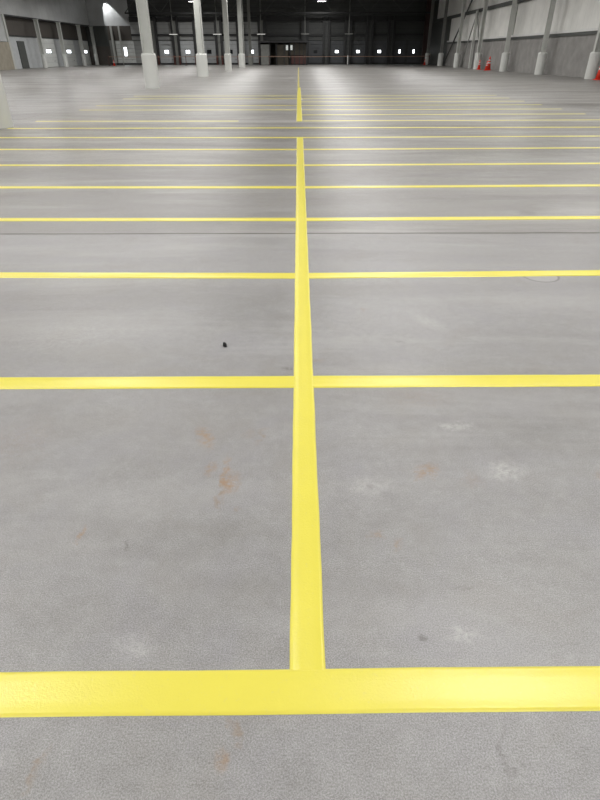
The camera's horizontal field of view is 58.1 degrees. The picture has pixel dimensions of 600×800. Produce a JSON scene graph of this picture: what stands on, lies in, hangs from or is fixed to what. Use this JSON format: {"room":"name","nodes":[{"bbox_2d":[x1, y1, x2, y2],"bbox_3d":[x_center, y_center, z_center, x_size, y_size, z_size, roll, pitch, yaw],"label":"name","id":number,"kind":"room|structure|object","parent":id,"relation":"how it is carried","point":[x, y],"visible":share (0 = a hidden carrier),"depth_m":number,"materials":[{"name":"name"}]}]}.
{"room":"empty warehouse","nodes":[
{"label":"empty warehouse","id":0,"kind":"room"},
{"bbox_2d":[0,0,88,69],"bbox_3d":[-34.276,-24.379,31.839,1.150,9.800,132.000,0,33,0],"label":"wall","id":1,"kind":"structure","parent":0,"point":[69,11],"depth_m":70.50,"materials":[{"name":"beige concrete"}]},
{"bbox_2d":[16,41,29,67],"bbox_3d":[-34.561,-43.224,67.628,0.140,2.870,2.000,0,33,0],"label":"door","id":2,"kind":"structure","parent":1,"relation":"in","point":[21,46],"depth_m":67.60,"materials":[{"name":"metal"}]},
{"bbox_2d":[4,14,88,26],"bbox_3d":[-34.274,-52.154,74.376,0.770,0.150,30.400,0,33,0],"label":"trim","id":3,"kind":"structure","parent":1,"relation":"attached to","point":[5,15],"depth_m":71.21,"materials":[{"name":"black metal"}]},
{"bbox_2d":[9,35,87,40],"bbox_3d":[-34.576,-50.533,75.415,0.100,0.120,30.400,0,33,0],"label":"trim","id":4,"kind":"structure","parent":1,"relation":"attached to","point":[9,35],"depth_m":73.25,"materials":[{"name":"black metal"}]},
{"bbox_2d":[42,39,58,66],"bbox_3d":[-34.570,-47.818,74.423,0.140,3.270,5.400,0,33,0],"label":"door","id":5,"kind":"structure","parent":1,"relation":"in","point":[50,53],"depth_m":74.95,"materials":[{"name":"black metal"}]},
{"bbox_2d":[64,40,77,65],"bbox_3d":[-34.579,-52.028,80.989,0.140,3.270,5.400,0,33,0],"label":"door","id":6,"kind":"structure","parent":1,"relation":"in","point":[70,51],"depth_m":81.52,"materials":[{"name":"black metal"}]},
{"bbox_2d":[78,41,91,64],"bbox_3d":[-34.587,-56.022,87.219,0.140,3.270,4.200,0,33,0],"label":"door","id":7,"kind":"structure","parent":1,"relation":"in","point":[85,43],"depth_m":88.06,"materials":[{"name":"black metal"}]},
{"bbox_2d":[85,0,426,64],"bbox_3d":[-6.876,-60.084,87.443,56.100,9.800,0.700,0,33,0],"label":"wall","id":8,"kind":"structure","parent":0,"point":[108,19],"depth_m":86.95,"materials":[{"name":"grey metal"}]},
{"bbox_2d":[115,41,136,62],"bbox_3d":[-28.620,-57.328,89.015,3.000,3.030,0.140,0,33,0],"label":"door","id":9,"kind":"structure","parent":8,"relation":"in","point":[128,53],"depth_m":88.94,"materials":[{"name":"black metal"}]},
{"bbox_2d":[158,41,173,62],"bbox_3d":[-21.870,-57.342,89.015,2.750,3.030,0.140,0,33,0],"label":"door","id":10,"kind":"structure","parent":8,"relation":"in","point":[164,53],"depth_m":88.97,"materials":[{"name":"black metal"}]},
{"bbox_2d":[180,41,194,62],"bbox_3d":[-18.370,-57.350,89.015,2.750,3.030,0.140,0,33,0],"label":"door","id":11,"kind":"structure","parent":8,"relation":"in","point":[183,44],"depth_m":88.92,"materials":[{"name":"black metal"}]},
{"bbox_2d":[204,41,215,62],"bbox_3d":[-14.870,-57.357,89.015,2.750,3.030,0.140,0,33,0],"label":"door","id":12,"kind":"structure","parent":8,"relation":"in","point":[209,46],"depth_m":88.92,"materials":[{"name":"black metal"}]},
{"bbox_2d":[223,41,237,62],"bbox_3d":[-11.370,-57.364,89.015,2.750,3.030,0.140,0,33,0],"label":"door","id":13,"kind":"structure","parent":8,"relation":"in","point":[233,48],"depth_m":88.93,"materials":[{"name":"black metal"}]},
{"bbox_2d":[244,41,258,62],"bbox_3d":[-7.870,-57.372,89.015,2.750,3.030,0.140,0,33,0],"label":"door","id":14,"kind":"structure","parent":8,"relation":"in","point":[254,47],"depth_m":88.97,"materials":[{"name":"black metal"}]},
{"bbox_2d":[112,63,420,64],"bbox_3d":[-5.167,-55.956,89.855,51.900,0.240,0.300,0,33,0],"label":"baseboard","id":15,"kind":"structure","parent":8,"relation":"attached to","point":[112,63],"depth_m":89.73,"materials":[{"name":"black metal"}]},
{"bbox_2d":[128,16,424,21],"bbox_3d":[-3.278,-61.065,86.552,48.100,0.700,0.350,0,33,0],"label":"trim","id":16,"kind":"structure","parent":8,"relation":"attached to","point":[180,18],"depth_m":86.40,"materials":[{"name":"black metal"}]},
{"bbox_2d":[131,33,423,35],"bbox_3d":[-3.274,-59.324,87.728,48.100,0.300,0.250,0,33,0],"label":"trim","id":17,"kind":"structure","parent":8,"relation":"attached to","point":[375,34],"depth_m":87.63,"materials":[{"name":"black metal"}]},
{"bbox_2d":[132,39,422,40],"bbox_3d":[-3.273,-58.778,88.155,48.100,0.100,0.120,0,33,0],"label":"trim","id":18,"kind":"structure","parent":8,"relation":"attached to","point":[314,39],"depth_m":88.10,"materials":[{"name":"metal"}]},
{"bbox_2d":[309,41,322,62],"bbox_3d":[2.630,-57.394,89.015,2.750,3.030,0.140,0,33,0],"label":"door","id":19,"kind":"structure","parent":8,"relation":"in","point":[313,49],"depth_m":88.99,"materials":[{"name":"black metal"}]},
{"bbox_2d":[330,41,343,62],"bbox_3d":[6.130,-57.401,89.015,2.750,3.030,0.140,0,33,0],"label":"door","id":20,"kind":"structure","parent":8,"relation":"in","point":[336,47],"depth_m":88.92,"materials":[{"name":"black metal"}]},
{"bbox_2d":[351,41,364,62],"bbox_3d":[9.630,-57.408,89.015,2.750,3.030,0.140,0,33,0],"label":"door","id":21,"kind":"structure","parent":8,"relation":"in","point":[358,47],"depth_m":88.94,"materials":[{"name":"black metal"}]},
{"bbox_2d":[372,41,386,62],"bbox_3d":[13.130,-57.416,89.015,2.750,3.030,0.140,0,33,0],"label":"door","id":22,"kind":"structure","parent":8,"relation":"in","point":[379,47],"depth_m":88.99,"materials":[{"name":"black metal"}]},
{"bbox_2d":[393,41,405,61],"bbox_3d":[16.480,-57.423,89.015,1.900,3.030,0.140,0,33,0],"label":"door","id":23,"kind":"structure","parent":8,"relation":"in","point":[400,46],"depth_m":88.92,"materials":[{"name":"black metal"}]},
{"bbox_2d":[407,41,419,61],"bbox_3d":[18.780,-57.428,89.015,1.900,3.030,0.140,0,33,0],"label":"door","id":24,"kind":"structure","parent":8,"relation":"in","point":[413,46],"depth_m":88.94,"materials":[{"name":"black metal"}]},
{"bbox_2d":[0,64,599,799],"bbox_3d":[-6.893,-20.293,34.733,56.300,0.300,132.400,0,33,0],"label":"floor","id":25,"kind":"structure","parent":0,"point":[141,529],"depth_m":2.59,"materials":[{"name":"concrete"}]},
{"bbox_2d":[0,75,13,128],"bbox_3d":[-7.443,-10.807,10.582,0.800,9.800,0.800,0,33,0],"label":"steel column","id":26,"kind":"structure","parent":25,"relation":"on","point":[6,121],"depth_m":12.93,"materials":[{"name":"white metal"}]},
{"bbox_2d":[32,19,47,67],"bbox_3d":[-33.446,-45.997,69.771,0.610,5.250,0.600,0,33,0],"label":"column","id":27,"kind":"structure","parent":25,"relation":"on","point":[36,24],"depth_m":69.73,"materials":[{"name":"grey metal"}]},
{"bbox_2d":[55,22,68,66],"bbox_3d":[-33.455,-50.099,76.170,0.610,5.250,0.600,0,33,0],"label":"column","id":28,"kind":"structure","parent":25,"relation":"on","point":[58,25],"depth_m":76.08,"materials":[{"name":"grey metal"}]},
{"bbox_2d":[76,25,86,65],"bbox_3d":[-33.464,-54.416,82.904,0.610,5.250,0.600,0,33,0],"label":"column","id":29,"kind":"structure","parent":25,"relation":"on","point":[83,56],"depth_m":82.91,"materials":[{"name":"grey metal"}]},
{"bbox_2d":[88,26,98,64],"bbox_3d":[-33.471,-57.709,88.040,0.610,5.250,0.600,0,33,0],"label":"column","id":30,"kind":"structure","parent":25,"relation":"on","point":[90,27],"depth_m":87.99,"materials":[{"name":"grey metal"}]},
{"bbox_2d":[0,376,294,388],"bbox_3d":[-3.512,-0.082,2.914,6.976,0.004,0.129,0,33,0],"label":"painted line","id":31,"kind":"object","parent":25,"relation":"on","point":[175,381],"visible":1,"depth_m":2.92,"materials":[{"name":"yellow paint"}]},
{"bbox_2d":[135,0,159,88],"bbox_3d":[-7.663,-20.387,25.525,0.740,9.800,0.740,0,33,0],"label":"steel column","id":32,"kind":"structure","parent":25,"relation":"on","point":[149,61],"depth_m":27.15,"materials":[{"name":"white metal"}]},
{"bbox_2d":[0,272,295,278],"bbox_3d":[-3.514,-1.013,4.367,6.977,0.004,0.130,0,33,1],"label":"painted line","id":33,"kind":"object","parent":25,"relation":"on","point":[2,274],"visible":1,"depth_m":4.34,"materials":[{"name":"yellow paint"}]},
{"bbox_2d":[0,218,295,220],"bbox_3d":[-3.516,-1.946,5.821,6.976,0.004,0.129,0,33,0],"label":"painted line","id":34,"kind":"object","parent":25,"relation":"on","point":[1,219],"visible":1,"depth_m":5.81,"materials":[{"name":"yellow paint"}]},
{"bbox_2d":[0,186,295,187],"bbox_3d":[-3.518,-2.848,7.228,6.976,0.004,0.129,0,33,0],"label":"painted line","id":35,"kind":"object","parent":25,"relation":"on","point":[0,186],"visible":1,"depth_m":7.23,"materials":[{"name":"yellow paint"}]},
{"bbox_2d":[0,149,296,149],"bbox_3d":[-3.522,-4.684,10.092,6.977,0.004,0.129,0,33,1],"label":"painted line","id":36,"kind":"object","parent":25,"relation":"on","point":[0,149],"visible":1,"depth_m":10.07,"materials":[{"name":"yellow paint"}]},
{"bbox_2d":[0,137,296,137],"bbox_3d":[-3.524,-5.596,11.515,6.977,0.004,0.129,0,33,1],"label":"painted line","id":37,"kind":"object","parent":25,"relation":"on","point":[0,137],"visible":1,"depth_m":11.52,"materials":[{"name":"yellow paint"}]},
{"bbox_2d":[0,164,297,165],"bbox_3d":[-3.520,-3.767,8.661,6.977,0.004,0.129,0,33,1],"label":"painted line","id":38,"kind":"object","parent":25,"relation":"on","point":[0,164],"visible":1,"depth_m":8.67,"materials":[{"name":"yellow paint"}]},
{"bbox_2d":[149,16,160,64],"bbox_3d":[-23.622,-58.308,87.692,1.240,6.600,0.760,0,33,0],"label":"column","id":39,"kind":"structure","parent":25,"relation":"on","point":[152,23],"depth_m":87.69,"materials":[{"name":"black metal"}]},
{"bbox_2d":[169,16,181,64],"bbox_3d":[-20.122,-58.316,87.692,1.240,6.600,0.760,0,33,0],"label":"column","id":40,"kind":"structure","parent":25,"relation":"on","point":[175,38],"depth_m":87.89,"materials":[{"name":"black metal"}]},
{"bbox_2d":[191,16,196,64],"bbox_3d":[-16.622,-58.323,87.692,1.240,6.600,0.760,0,33,0],"label":"column","id":41,"kind":"structure","parent":25,"relation":"on","point":[192,17],"depth_m":87.46,"materials":[{"name":"black metal"}]},
{"bbox_2d":[193,0,208,76],"bbox_3d":[-7.562,-29.454,39.668,0.860,9.800,0.860,0,33,0],"label":"steel column","id":42,"kind":"structure","parent":25,"relation":"on","point":[201,57],"depth_m":41.12,"materials":[{"name":"white metal"}]},
{"bbox_2d":[133,105,296,105],"bbox_3d":[-3.533,-10.149,18.616,6.976,0.004,0.133,0,33,0],"label":"painted line","id":43,"kind":"object","parent":25,"relation":"on","point":[133,105],"visible":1,"depth_m":18.64,"materials":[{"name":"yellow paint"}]},
{"bbox_2d":[213,16,223,64],"bbox_3d":[-13.122,-58.330,87.692,1.240,6.600,0.760,0,33,0],"label":"column","id":44,"kind":"structure","parent":25,"relation":"on","point":[218,37],"depth_m":87.86,"materials":[{"name":"black metal"}]},
{"bbox_2d":[222,0,231,70],"bbox_3d":[-7.532,-39.115,54.737,0.720,9.800,0.720,0,33,0],"label":"steel column","id":45,"kind":"structure","parent":25,"relation":"on","point":[227,56],"depth_m":55.78,"materials":[{"name":"white metal"}]},
{"bbox_2d":[235,16,244,64],"bbox_3d":[-9.622,-58.338,87.692,1.240,6.600,0.760,0,33,0],"label":"column","id":46,"kind":"structure","parent":25,"relation":"on","point":[236,17],"depth_m":87.42,"materials":[{"name":"black metal"}]},
{"bbox_2d":[237,0,244,66],"bbox_3d":[-7.651,-48.452,69.301,0.860,9.800,0.860,0,33,0],"label":"steel column","id":47,"kind":"structure","parent":25,"relation":"on","point":[241,56],"depth_m":70.10,"materials":[{"name":"white metal"}]},
{"bbox_2d":[241,0,244,53],"bbox_3d":[-8.011,-53.039,76.457,0.156,9.800,0.160,0,33,0],"label":"drain pipe","id":48,"kind":"object","parent":25,"relation":"on","point":[241,0],"visible":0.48,"depth_m":76.50,"materials":[{"name":"grey metal"}]},
{"bbox_2d":[247,0,252,64],"bbox_3d":[-7.771,-57.627,83.613,0.800,9.800,0.800,0,33,0],"label":"steel column","id":49,"kind":"structure","parent":25,"relation":"on","point":[250,59],"depth_m":84.07,"materials":[{"name":"grey metal"}]},
{"bbox_2d":[257,16,265,64],"bbox_3d":[-6.122,-58.345,87.692,1.240,6.600,0.760,0,33,0],"label":"column","id":50,"kind":"structure","parent":25,"relation":"on","point":[261,37],"depth_m":87.05,"materials":[{"name":"black metal"}]},
{"bbox_2d":[258,41,307,64],"bbox_3d":[-2.567,-55.893,86.988,7.700,3.220,4.600,0,33,0],"label":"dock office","id":51,"kind":"object","parent":25,"relation":"on","point":[266,48],"visible":0.96,"depth_m":85.62,"materials":[{"name":"black metal"}]},
{"bbox_2d":[296,87,301,121],"bbox_3d":[-0.013,-11.935,21.391,0.158,0.004,17.100,0,33,0],"label":"painted line","id":52,"kind":"object","parent":25,"relation":"on","point":[299,107],"visible":1,"depth_m":18.23,"materials":[{"name":"yellow paint"}]},
{"bbox_2d":[0,666,599,717],"bbox_3d":[0.702,0.806,1.514,15.401,0.004,0.130,0,33,0],"label":"painted line","id":53,"kind":"object","parent":25,"relation":"on","point":[534,688],"visible":1,"depth_m":1.51,"materials":[{"name":"yellow paint"}]},
{"bbox_2d":[7,127,599,128],"bbox_3d":[0.686,-6.548,12.987,15.400,0.004,0.151,0,33,0],"label":"painted line","id":54,"kind":"object","parent":25,"relation":"on","point":[256,127],"visible":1,"depth_m":12.96,"materials":[{"name":"yellow paint"}]},
{"bbox_2d":[301,16,308,64],"bbox_3d":[0.878,-58.360,87.692,1.240,6.600,0.760,0,33,0],"label":"column","id":55,"kind":"structure","parent":25,"relation":"on","point":[304,23],"depth_m":87.14,"materials":[{"name":"black metal"}]},
{"bbox_2d":[290,137,325,669],"bbox_3d":[0.024,-2.422,6.552,0.151,0.004,11.866,0,33,0],"label":"painted line","id":56,"kind":"object","parent":25,"relation":"on","point":[307,649],"visible":1,"depth_m":2.20,"materials":[{"name":"yellow paint"}]},
{"bbox_2d":[322,16,330,64],"bbox_3d":[4.378,-58.367,87.692,1.240,6.600,0.760,0,33,0],"label":"column","id":57,"kind":"structure","parent":25,"relation":"on","point":[326,23],"depth_m":87.82,"materials":[{"name":"black metal"}]},
{"bbox_2d":[301,105,361,105],"bbox_3d":[4.213,-10.178,18.636,8.333,0.004,0.133,-1,33,-1],"label":"painted line","id":58,"kind":"object","parent":25,"relation":"on","point":[301,105],"visible":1,"depth_m":18.55,"materials":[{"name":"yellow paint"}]},
{"bbox_2d":[343,16,352,64],"bbox_3d":[7.878,-58.374,87.692,1.240,6.600,0.760,0,33,0],"label":"column","id":59,"kind":"structure","parent":25,"relation":"on","point":[347,37],"depth_m":87.78,"materials":[{"name":"black metal"}]},
{"bbox_2d":[301,98,394,98],"bbox_3d":[4.209,-12.002,21.482,8.333,0.004,0.132,-1,33,-1],"label":"painted line","id":60,"kind":"object","parent":25,"relation":"on","point":[301,98],"visible":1,"depth_m":21.44,"materials":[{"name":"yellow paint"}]},
{"bbox_2d":[364,16,374,63],"bbox_3d":[11.378,-58.382,87.692,1.240,6.600,0.760,0,33,0],"label":"column","id":61,"kind":"structure","parent":25,"relation":"on","point":[370,23],"depth_m":87.78,"materials":[{"name":"black metal"}]},
{"bbox_2d":[312,109,455,109],"bbox_3d":[4.215,-9.265,17.213,8.333,0.004,0.132,-1,33,-1],"label":"painted line","id":62,"kind":"object","parent":25,"relation":"on","point":[312,109],"visible":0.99,"depth_m":17.19,"materials":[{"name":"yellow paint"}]},
{"bbox_2d":[385,16,396,63],"bbox_3d":[14.878,-58.389,87.692,1.240,6.600,0.760,0,33,0],"label":"column","id":63,"kind":"structure","parent":25,"relation":"on","point":[391,23],"depth_m":87.76,"materials":[{"name":"black metal"}]},
{"bbox_2d":[319,114,477,114],"bbox_3d":[4.216,-8.353,15.790,8.333,0.004,0.132,-1,33,-1],"label":"painted line","id":64,"kind":"object","parent":25,"relation":"on","point":[319,114],"visible":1,"depth_m":15.77,"materials":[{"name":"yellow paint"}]},
{"bbox_2d":[342,101,457,101],"bbox_3d":[4.211,-11.090,20.059,8.333,0.004,0.132,-1,33,-1],"label":"painted line","id":65,"kind":"object","parent":25,"relation":"on","point":[342,101],"visible":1,"depth_m":20.05,"materials":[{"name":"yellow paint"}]},
{"bbox_2d":[362,95,459,95],"bbox_3d":[4.207,-12.915,22.905,8.333,0.004,0.132,-1,33,-1],"label":"painted line","id":66,"kind":"object","parent":25,"relation":"on","point":[362,95],"visible":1,"depth_m":22.91,"materials":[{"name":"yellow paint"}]},
{"bbox_2d":[324,120,505,120],"bbox_3d":[4.245,-7.441,14.367,8.279,0.004,0.132,-1,33,-1],"label":"painted line","id":67,"kind":"object","parent":25,"relation":"on","point":[324,120],"visible":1,"depth_m":14.35,"materials":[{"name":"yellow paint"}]},
{"bbox_2d":[421,0,431,63],"bbox_3d":[20.226,-59.197,85.970,0.700,9.800,0.400,0,33,0],"label":"column","id":68,"kind":"structure","parent":25,"relation":"on","point":[429,2],"depth_m":85.97,"materials":[{"name":"black metal"}]},
{"bbox_2d":[425,0,434,64],"bbox_3d":[19.901,-56.659,82.013,0.720,9.800,0.720,0,33,0],"label":"wall column","id":69,"kind":"structure","parent":25,"relation":"on","point":[427,53],"depth_m":82.50,"materials":[{"name":"grey metal"}]},
{"bbox_2d":[437,0,448,65],"bbox_3d":[19.912,-51.586,74.100,0.720,9.800,0.720,0,33,0],"label":"wall column","id":70,"kind":"structure","parent":25,"relation":"on","point":[441,54],"depth_m":74.84,"materials":[{"name":"grey metal"}]},
{"bbox_2d":[443,0,472,63],"bbox_3d":[20.401,-47.453,68.672,0.140,8.119,13.273,0,33,0],"label":"diagonal brace","id":71,"kind":"object","parent":70,"relation":"attached to","point":[471,0],"visible":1,"depth_m":70.38,"materials":[{"name":"metal"}]},
{"bbox_2d":[303,136,588,137],"bbox_3d":[4.222,-5.639,11.557,8.335,0.004,0.129,-1,33,-1],"label":"painted line","id":72,"kind":"object","parent":25,"relation":"on","point":[413,136],"visible":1,"depth_m":11.54,"materials":[{"name":"yellow paint"}]},
{"bbox_2d":[303,147,599,149],"bbox_3d":[4.224,-4.727,10.134,8.335,0.004,0.130,-1,33,-1],"label":"painted line","id":73,"kind":"object","parent":25,"relation":"on","point":[534,147],"visible":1,"depth_m":10.10,"materials":[{"name":"yellow paint"}]},
{"bbox_2d":[304,163,599,165],"bbox_3d":[4.226,-3.815,8.711,8.335,0.004,0.130,-1,33,-1],"label":"painted line","id":74,"kind":"object","parent":25,"relation":"on","point":[451,163],"visible":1,"depth_m":8.66,"materials":[{"name":"yellow paint"}]},
{"bbox_2d":[305,184,599,187],"bbox_3d":[4.228,-2.894,7.275,8.334,0.004,0.130,-1,33,-1],"label":"painted line","id":75,"kind":"object","parent":25,"relation":"on","point":[562,185],"visible":1,"depth_m":7.23,"materials":[{"name":"yellow paint"}]},
{"bbox_2d":[306,216,599,220],"bbox_3d":[4.230,-1.989,5.863,8.333,0.004,0.130,-1,33,-1],"label":"painted line","id":76,"kind":"object","parent":25,"relation":"on","point":[506,217],"visible":1,"depth_m":5.82,"materials":[{"name":"yellow paint"}]},
{"bbox_2d":[308,270,599,277],"bbox_3d":[4.232,-1.057,4.409,8.334,0.004,0.130,-1,33,-1],"label":"painted line","id":77,"kind":"object","parent":25,"relation":"on","point":[560,272],"visible":1,"depth_m":4.35,"materials":[{"name":"yellow paint"}]},
{"bbox_2d":[312,375,599,387],"bbox_3d":[4.234,-0.121,2.949,8.332,0.004,0.130,0,33,0],"label":"painted line","id":78,"kind":"object","parent":25,"relation":"on","point":[417,380],"visible":1,"depth_m":2.93,"materials":[{"name":"yellow paint"}]},
{"bbox_2d":[453,0,466,67],"bbox_3d":[19.923,-46.513,66.186,0.720,9.800,0.720,0,33,0],"label":"wall column","id":79,"kind":"structure","parent":25,"relation":"on","point":[457,54],"depth_m":67.08,"materials":[{"name":"grey metal"}]},
{"bbox_2d":[460,9,480,67],"bbox_3d":[20.412,-42.272,63.323,0.280,5.750,8.977,0,33,0],"label":"brace","id":80,"kind":"object","parent":25,"relation":"on","point":[476,21],"visible":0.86,"depth_m":63.27,"materials":[{"name":"grey metal"}]},
{"bbox_2d":[473,0,488,68],"bbox_3d":[19.933,-41.440,58.273,0.720,9.800,0.720,0,33,0],"label":"wall column","id":81,"kind":"structure","parent":25,"relation":"on","point":[478,55],"depth_m":59.25,"materials":[{"name":"grey metal"}]},
{"bbox_2d":[488,57,490,69],"bbox_3d":[19.976,-35.453,56.884,0.562,1.220,0.562,0,33,0],"label":"traffic cone","id":82,"kind":"object","parent":25,"relation":"on","point":[489,61],"visible":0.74,"depth_m":56.81,"materials":[{"name":"red plastic"}]},
{"bbox_2d":[499,0,516,71],"bbox_3d":[19.944,-36.366,50.360,0.720,9.800,0.720,0,33,0],"label":"wall column","id":83,"kind":"structure","parent":25,"relation":"on","point":[505,55],"depth_m":51.65,"materials":[{"name":"grey metal"}]},
{"bbox_2d":[534,0,555,74],"bbox_3d":[19.954,-31.293,42.446,0.720,9.800,0.720,0,33,0],"label":"wall column","id":84,"kind":"structure","parent":25,"relation":"on","point":[542,56],"depth_m":43.90,"materials":[{"name":"grey metal"}]},
{"bbox_2d":[584,23,599,78],"bbox_3d":[19.965,-26.220,34.533,0.720,9.800,0.720,0,33,0],"label":"wall column","id":85,"kind":"structure","parent":25,"relation":"on","point":[594,58],"depth_m":36.39,"materials":[{"name":"grey metal"}]},
{"bbox_2d":[593,68,599,79],"bbox_3d":[19.875,-21.769,35.604,0.543,1.150,0.543,0,33,0],"label":"traffic cone","id":86,"kind":"object","parent":25,"relation":"on","point":[597,77],"visible":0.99,"depth_m":35.67,"materials":[{"name":"red plastic"}]},
{"bbox_3d":[7.490,-52.719,83.810,0.440,1.270,0.440,0,33,0],"label":"stanchion","id":87,"kind":"object","parent":25,"relation":"on","visible":0},
{"bbox_2d":[270,56,345,56],"bbox_3d":[1.389,-53.136,83.535,12.040,0.110,0.008,0,33,0],"label":"barrier tape","id":88,"kind":"object","parent":87,"relation":"attached to","point":[270,56],"visible":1,"depth_m":83.53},
{"bbox_2d":[350,56,417,56],"bbox_3d":[13.789,-53.162,83.535,12.440,0.110,0.008,0,33,0],"label":"barrier tape","id":89,"kind":"object","parent":87,"relation":"attached to","point":[350,56],"visible":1,"depth_m":83.53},
{"bbox_3d":[-17.610,-52.666,83.810,0.440,1.270,0.440,0,33,0],"label":"stanchion","id":90,"kind":"object","parent":25,"relation":"on","visible":0},
{"bbox_2d":[186,56,268,56],"bbox_3d":[-11.161,-53.109,83.535,12.740,0.110,0.008,0,33,0],"label":"barrier tape","id":91,"kind":"object","parent":90,"relation":"attached to","point":[186,56],"visible":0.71,"depth_m":83.51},
{"bbox_2d":[429,0,599,77],"bbox_3d":[20.989,-24.495,31.839,0.520,9.800,132.000,0,33,0],"label":"wall","id":92,"kind":"structure","parent":0,"point":[567,55],"depth_m":49.49,"materials":[{"name":"concrete"}]},
{"bbox_2d":[124,0,430,13],"bbox_3d":[-3.197,-61.203,83.108,47.938,2.850,0.240,0,33,0],"label":"roof truss","id":93,"kind":"object","parent":92,"relation":"attached to","point":[125,12],"visible":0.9,"depth_m":83.70,"materials":[{"name":"black metal"}]},
{"bbox_2d":[429,0,530,22],"bbox_3d":[20.737,-25.134,31.429,0.220,0.320,132.000,0,33,0],"label":"trim","id":94,"kind":"structure","parent":92,"relation":"attached to","point":[508,3],"depth_m":58.83,"materials":[{"name":"metal"}]},
{"bbox_2d":[511,3,517,34],"bbox_3d":[20.700,-38.398,50.840,0.195,6.900,0.200,0,33,0],"label":"drain pipe","id":95,"kind":"object","parent":92,"relation":"attached to","point":[517,3],"visible":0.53,"depth_m":51.91,"materials":[{"name":"grey metal"}]},
{"bbox_2d":[447,28,597,43],"bbox_3d":[20.692,-18.395,26.365,0.100,0.200,116.200,0,33,0],"label":"trim","id":96,"kind":"structure","parent":92,"relation":"attached to","point":[585,32],"depth_m":46.38,"materials":[{"name":"metal"}]},
{"bbox_3d":[-6.910,-28.796,29.282,56.300,0.300,132.400,0,33,0],"label":"ceiling","id":97,"kind":"structure","parent":0,"visible":0},
{"bbox_2d":[169,0,176,34],"bbox_3d":[-20.127,-60.687,84.604,1.350,5.675,0.160,0,33,0],"label":"strip light","id":98,"kind":"object","parent":97,"relation":"hanging from","point":[169,0],"visible":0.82,"depth_m":85.35,"materials":[{"name":"white"}]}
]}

